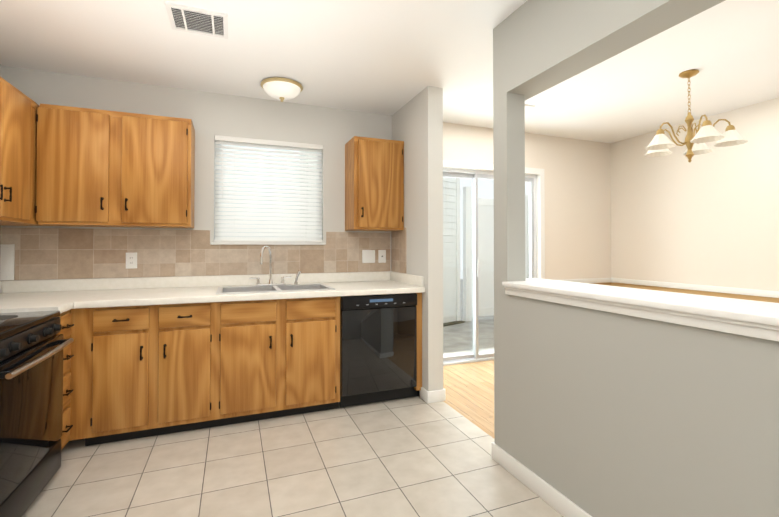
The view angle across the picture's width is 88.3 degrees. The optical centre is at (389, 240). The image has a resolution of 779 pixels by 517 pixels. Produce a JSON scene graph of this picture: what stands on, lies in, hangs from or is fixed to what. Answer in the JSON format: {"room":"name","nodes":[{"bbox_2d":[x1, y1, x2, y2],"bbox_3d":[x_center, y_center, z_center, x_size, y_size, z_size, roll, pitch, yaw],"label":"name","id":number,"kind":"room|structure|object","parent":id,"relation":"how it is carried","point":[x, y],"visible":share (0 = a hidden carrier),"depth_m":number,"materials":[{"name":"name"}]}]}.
{"room":"kitchen","nodes":[
{"label":"kitchen","id":0,"kind":"room"},
{"bbox_2d":[0,64,2,76],"bbox_3d":[-1.823,-0.025,0.063,0.140,2.640,6.190,0,-1,-21],"label":"wall","id":1,"kind":"structure","parent":0,"point":[1,68],"depth_m":2.98,"materials":[{"name":"white paint"}]},
{"bbox_2d":[0,225,3,280],"bbox_3d":[-2.695,0.083,2.500,0.008,0.408,0.960,0,-1,-21],"label":"tile backsplash","id":2,"kind":"structure","parent":1,"relation":"attached to","point":[1,228],"depth_m":2.97,"materials":[{"name":"beige tile"}]},
{"bbox_2d":[0,77,35,224],"bbox_3d":[-2.425,-0.546,2.275,0.340,0.845,0.765,0,-1,-21],"label":"upper cabinet","id":3,"kind":"object","parent":1,"relation":"attached to","point":[18,143],"depth_m":2.53,"materials":[{"name":"brown wood"}]},
{"bbox_2d":[5,103,49,225],"bbox_3d":[-2.644,-0.538,2.836,0.340,0.845,0.440,0,-1,-21],"label":"upper cabinet","id":4,"kind":"object","parent":1,"relation":"attached to","point":[34,223],"depth_m":2.81,"materials":[{"name":"brown wood"}]},
{"bbox_2d":[22,396,562,516],"bbox_3d":[-0.334,1.344,0.699,3.390,0.080,6.330,0,-1,-21],"label":"floor","id":5,"kind":"structure","parent":0,"point":[417,456],"depth_m":2.30,"materials":[{"name":"beige tile"}]},
{"bbox_2d":[0,310,73,516],"bbox_3d":[-2.013,0.770,1.829,0.758,1.100,0.756,0,-1,-21],"label":"range","id":6,"kind":"object","parent":5,"relation":"on","point":[33,345],"visible":1,"depth_m":1.92,"materials":[{"name":"black metal"}]},
{"bbox_2d":[57,310,73,449],"bbox_3d":[-2.373,0.879,2.626,0.700,0.905,0.983,0,-1,-21],"label":"base cabinet","id":7,"kind":"object","parent":5,"relation":"on","point":[65,321],"visible":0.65,"depth_m":2.43,"materials":[{"name":"brown wood"}]},
{"bbox_2d":[0,283,75,312],"bbox_3d":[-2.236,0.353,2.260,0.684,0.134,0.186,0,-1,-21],"label":"countertop","id":8,"kind":"structure","parent":7,"relation":"on","point":[62,295],"depth_m":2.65,"materials":[{"name":"laminate"}]},
{"bbox_2d":[69,302,220,445],"bbox_3d":[-1.754,0.884,3.005,0.833,0.904,0.726,0,-1,-21],"label":"base cabinet","id":9,"kind":"object","parent":5,"relation":"on","point":[144,371],"depth_m":2.67,"materials":[{"name":"brown wood"}]},
{"bbox_2d":[0,271,424,308],"bbox_3d":[-1.283,0.366,3.159,3.112,0.134,0.796,0,-1,-21],"label":"countertop","id":10,"kind":"structure","parent":9,"relation":"on","point":[102,292],"depth_m":3.21,"materials":[{"name":"laminate"}]},
{"bbox_2d":[249,246,300,285],"bbox_3d":[-0.965,0.212,3.421,0.434,0.342,0.177,0,-1,-21],"label":"faucet","id":11,"kind":"object","parent":10,"relation":"on","point":[270,283],"visible":1,"depth_m":3.45,"materials":[{"name":"silver metal"}]},
{"bbox_2d":[216,283,334,293],"bbox_3d":[-0.930,0.471,3.270,0.870,0.178,0.520,0,-1,-21],"label":"sink","id":12,"kind":"object","parent":10,"relation":"in","point":[265,289],"visible":0.19,"depth_m":3.36,"materials":[{"name":"silver metal"}]},
{"bbox_2d":[217,305,284,425],"bbox_3d":[-1.152,0.960,3.239,0.459,0.760,0.726,0,-1,-21],"label":"base cabinet","id":13,"kind":"object","parent":5,"relation":"on","point":[250,338],"depth_m":2.91,"materials":[{"name":"brown wood"}]},
{"bbox_2d":[273,301,339,415],"bbox_3d":[-0.738,0.962,3.401,0.431,0.760,0.726,0,-1,-21],"label":"base cabinet","id":14,"kind":"object","parent":5,"relation":"on","point":[312,329],"depth_m":3.07,"materials":[{"name":"brown wood"}]},
{"bbox_2d":[340,293,416,407],"bbox_3d":[-0.191,0.894,3.573,0.656,0.902,0.694,0,-1,-21],"label":"dishwasher","id":15,"kind":"object","parent":5,"relation":"on","point":[378,348],"visible":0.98,"depth_m":3.26,"materials":[{"name":"black"}]},
{"bbox_2d":[1,66,610,285],"bbox_3d":[-0.025,0.033,4.161,6.470,2.640,0.140,0,-1,-21],"label":"wall","id":16,"kind":"structure","parent":0,"point":[577,180],"depth_m":3.89,"materials":[{"name":"white paint"}]},
{"bbox_2d":[35,103,194,227],"bbox_3d":[-2.057,-0.534,3.101,0.964,0.845,0.374,0,-1,-21],"label":"upper cabinet","id":17,"kind":"object","parent":16,"relation":"attached to","point":[100,168],"visible":0.98,"depth_m":2.96,"materials":[{"name":"brown wood"}]},
{"bbox_2d":[4,227,387,280],"bbox_3d":[-1.428,0.088,3.533,3.120,0.428,0.008,0,-1,-21],"label":"tile backsplash","id":18,"kind":"structure","parent":16,"relation":"attached to","point":[57,253],"depth_m":3.35,"materials":[{"name":"beige tile"}]},
{"bbox_2d":[0,244,14,279],"bbox_3d":[-2.830,0.159,2.971,0.081,0.266,0.017,0,-1,-21],"label":"panel","id":19,"kind":"object","parent":18,"relation":"attached to","point":[7,256],"visible":1,"depth_m":2.97,"materials":[{"name":"white plastic"}]},
{"bbox_2d":[126,252,136,268],"bbox_3d":[-2.098,0.160,3.262,0.080,0.130,0.008,0,-1,-21],"label":"electrical outlet","id":20,"kind":"object","parent":18,"relation":"attached to","point":[131,260],"visible":1,"depth_m":3.26,"materials":[{"name":"white plastic"}]},
{"bbox_2d":[362,250,374,262],"bbox_3d":[-0.206,0.156,3.999,0.135,0.130,0.012,0,-1,-21],"label":"double light switch","id":21,"kind":"object","parent":18,"relation":"attached to","point":[368,256],"visible":1,"depth_m":4.00,"materials":[{"name":"white plastic"}]},
{"bbox_2d":[378,250,385,262],"bbox_3d":[-0.074,0.157,4.052,0.080,0.130,0.009,0,-1,-21],"label":"outlet","id":22,"kind":"object","parent":18,"relation":"attached to","point":[381,256],"visible":1,"depth_m":4.05,"materials":[{"name":"white plastic"}]},
{"bbox_2d":[211,144,325,244],"bbox_3d":[-1.098,-0.443,3.714,1.000,0.960,0.125,0,-1,-21],"label":"kitchen window","id":23,"kind":"structure","parent":16,"relation":"in","point":[257,243],"depth_m":3.65,"materials":[{"name":"white plastic"}]},
{"bbox_2d":[214,135,322,242],"bbox_3d":[-1.087,-0.454,3.686,0.952,0.936,0.066,0,-1,-21],"label":"window blinds","id":24,"kind":"object","parent":23,"relation":"attached to","point":[280,225],"visible":0.92,"depth_m":3.68,"materials":[{"name":"white plastic"}]},
{"bbox_2d":[345,136,403,230],"bbox_3d":[-0.141,-0.524,3.848,0.491,0.845,0.374,0,-1,-21],"label":"upper cabinet","id":25,"kind":"object","parent":16,"relation":"attached to","point":[374,184],"visible":1,"depth_m":3.71,"materials":[{"name":"brown wood"}]},
{"bbox_2d":[443,160,544,365],"bbox_3d":[0.994,0.246,4.545,1.800,2.225,0.150,0,-1,-21],"label":"sliding glass door","id":26,"kind":"structure","parent":16,"relation":"in","point":[475,176],"depth_m":4.58,"materials":[{"name":"clear glass"}]},
{"bbox_2d":[561,278,610,282],"bbox_3d":[2.352,0.505,4.996,1.050,0.060,0.020,0,-1,-21],"label":"trim","id":27,"kind":"structure","parent":16,"relation":"attached to","point":[591,280],"depth_m":5.07,"materials":[{"name":"white wood"}]},
{"bbox_2d":[0,0,778,142],"bbox_3d":[1.100,-1.378,1.298,6.470,0.100,6.330,0,-1,-21],"label":"ceiling","id":28,"kind":"structure","parent":0,"point":[388,57],"depth_m":2.84,"materials":[{"name":"white paint"}]},
{"bbox_2d":[165,2,227,38],"bbox_3d":[-1.137,-1.305,2.394,0.320,0.014,0.280,0,-1,-21],"label":"ceiling vent","id":29,"kind":"object","parent":28,"relation":"in","point":[184,18],"visible":1,"depth_m":2.38,"materials":[{"name":"white metal"}]},
{"bbox_2d":[260,77,302,101],"bbox_3d":[-0.896,-1.226,3.345,0.344,0.145,0.344,0,-1,-21],"label":"kitchen ceiling light","id":30,"kind":"object","parent":28,"relation":"attached to","point":[281,89],"visible":1,"depth_m":3.25,"materials":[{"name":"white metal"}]},
{"bbox_2d":[493,0,724,99],"bbox_3d":[1.512,-1.119,0.515,0.190,0.440,4.300,0,-1,-21],"label":"header beam","id":31,"kind":"structure","parent":28,"relation":"attached to","point":[539,46],"depth_m":1.97,"materials":[{"name":"grey paint"}]},
{"bbox_2d":[644,69,747,162],"bbox_3d":[2.310,-0.952,3.123,0.663,0.700,0.640,0,-1,-21],"label":"dining chandelier","id":32,"kind":"object","parent":28,"relation":"hanging from","point":[661,143],"visible":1,"depth_m":3.07,"materials":[{"name":"white glass"}]},
{"bbox_2d":[443,360,494,438],"bbox_3d":[2.679,1.361,1.875,3.080,0.080,6.330,0,-1,-21],"label":"floor","id":33,"kind":"structure","parent":0,"point":[468,388],"depth_m":3.58,"materials":[{"name":"beige wood"}]},
{"bbox_2d":[392,86,778,516],"bbox_3d":[1.245,-0.007,1.335,0.300,2.640,6.050,0,-1,-21],"label":"wall","id":34,"kind":"structure","parent":0,"point":[598,413],"depth_m":1.69,"materials":[{"name":"grey paint"}]},
{"bbox_2d":[388,228,405,272],"bbox_3d":[0.086,0.094,3.916,0.020,0.428,0.344,0,-1,-21],"label":"tile backsplash","id":35,"kind":"structure","parent":34,"relation":"attached to","point":[398,238],"depth_m":3.94,"materials":[{"name":"beige tile"}]},
{"bbox_2d":[421,387,445,401],"bbox_3d":[0.306,1.300,3.748,0.040,0.095,0.835,0,-1,-21],"label":"baseboard","id":36,"kind":"structure","parent":34,"relation":"attached to","point":[440,395],"depth_m":3.34,"materials":[{"name":"white wood"}]},
{"bbox_2d":[493,92,524,284],"bbox_3d":[0.726,-0.304,2.435,0.130,1.135,0.130,0,-1,-21],"label":"post","id":37,"kind":"object","parent":34,"relation":"on","point":[509,173],"visible":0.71,"depth_m":2.38,"materials":[{"name":"grey paint"}]},
{"bbox_2d":[491,442,591,516],"bbox_3d":[1.413,1.253,0.451,0.015,0.095,4.315,0,-1,-21],"label":"baseboard","id":38,"kind":"structure","parent":34,"relation":"attached to","point":[557,501],"depth_m":2.08,"materials":[{"name":"white wood"}]},
{"bbox_2d":[502,278,778,341],"bbox_3d":[1.560,0.248,0.531,0.385,0.073,4.330,0,-1,-21],"label":"trim","id":39,"kind":"structure","parent":34,"relation":"on","point":[755,319],"depth_m":1.52,"materials":[{"name":"white wood"}]},
{"bbox_2d":[610,97,778,302],"bbox_3d":[4.074,0.007,2.364,0.140,2.640,6.190,0,-1,-21],"label":"wall","id":40,"kind":"structure","parent":0,"point":[710,218],"depth_m":4.20,"materials":[{"name":"beige paint"}]},
{"bbox_2d":[611,278,778,297],"bbox_3d":[3.971,0.468,2.392,0.026,0.060,6.050,0,-1,-21],"label":"trim","id":41,"kind":"structure","parent":40,"relation":"attached to","point":[755,292],"depth_m":4.18,"materials":[{"name":"white wood"}]},
{"label":"outside","id":42,"kind":"structure","parent":0,"visible":0},
{"bbox_2d":[443,279,493,356],"bbox_3d":[-0.980,1.485,9.216,13.000,0.080,10.010,0,-1,-21],"label":"patio","id":43,"kind":"structure","parent":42,"point":[466,345],"depth_m":5.86,"materials":[{"name":"concrete"}]},
{"bbox_2d":[300,151,464,326],"bbox_3d":[0.065,-0.860,6.093,3.000,4.518,0.320,1,-1,-41],"label":"wall","id":44,"kind":"structure","parent":43,"relation":"on","point":[452,303],"depth_m":6.87,"materials":[{"name":"white"}]},
{"bbox_2d":[463,186,528,320],"bbox_3d":[4.452,0.241,8.057,6.549,2.365,0.559,0,-1,-21],"label":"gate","id":45,"kind":"object","parent":43,"relation":"on","point":[488,303],"depth_m":7.15,"materials":[{"name":"white"}]}
]}

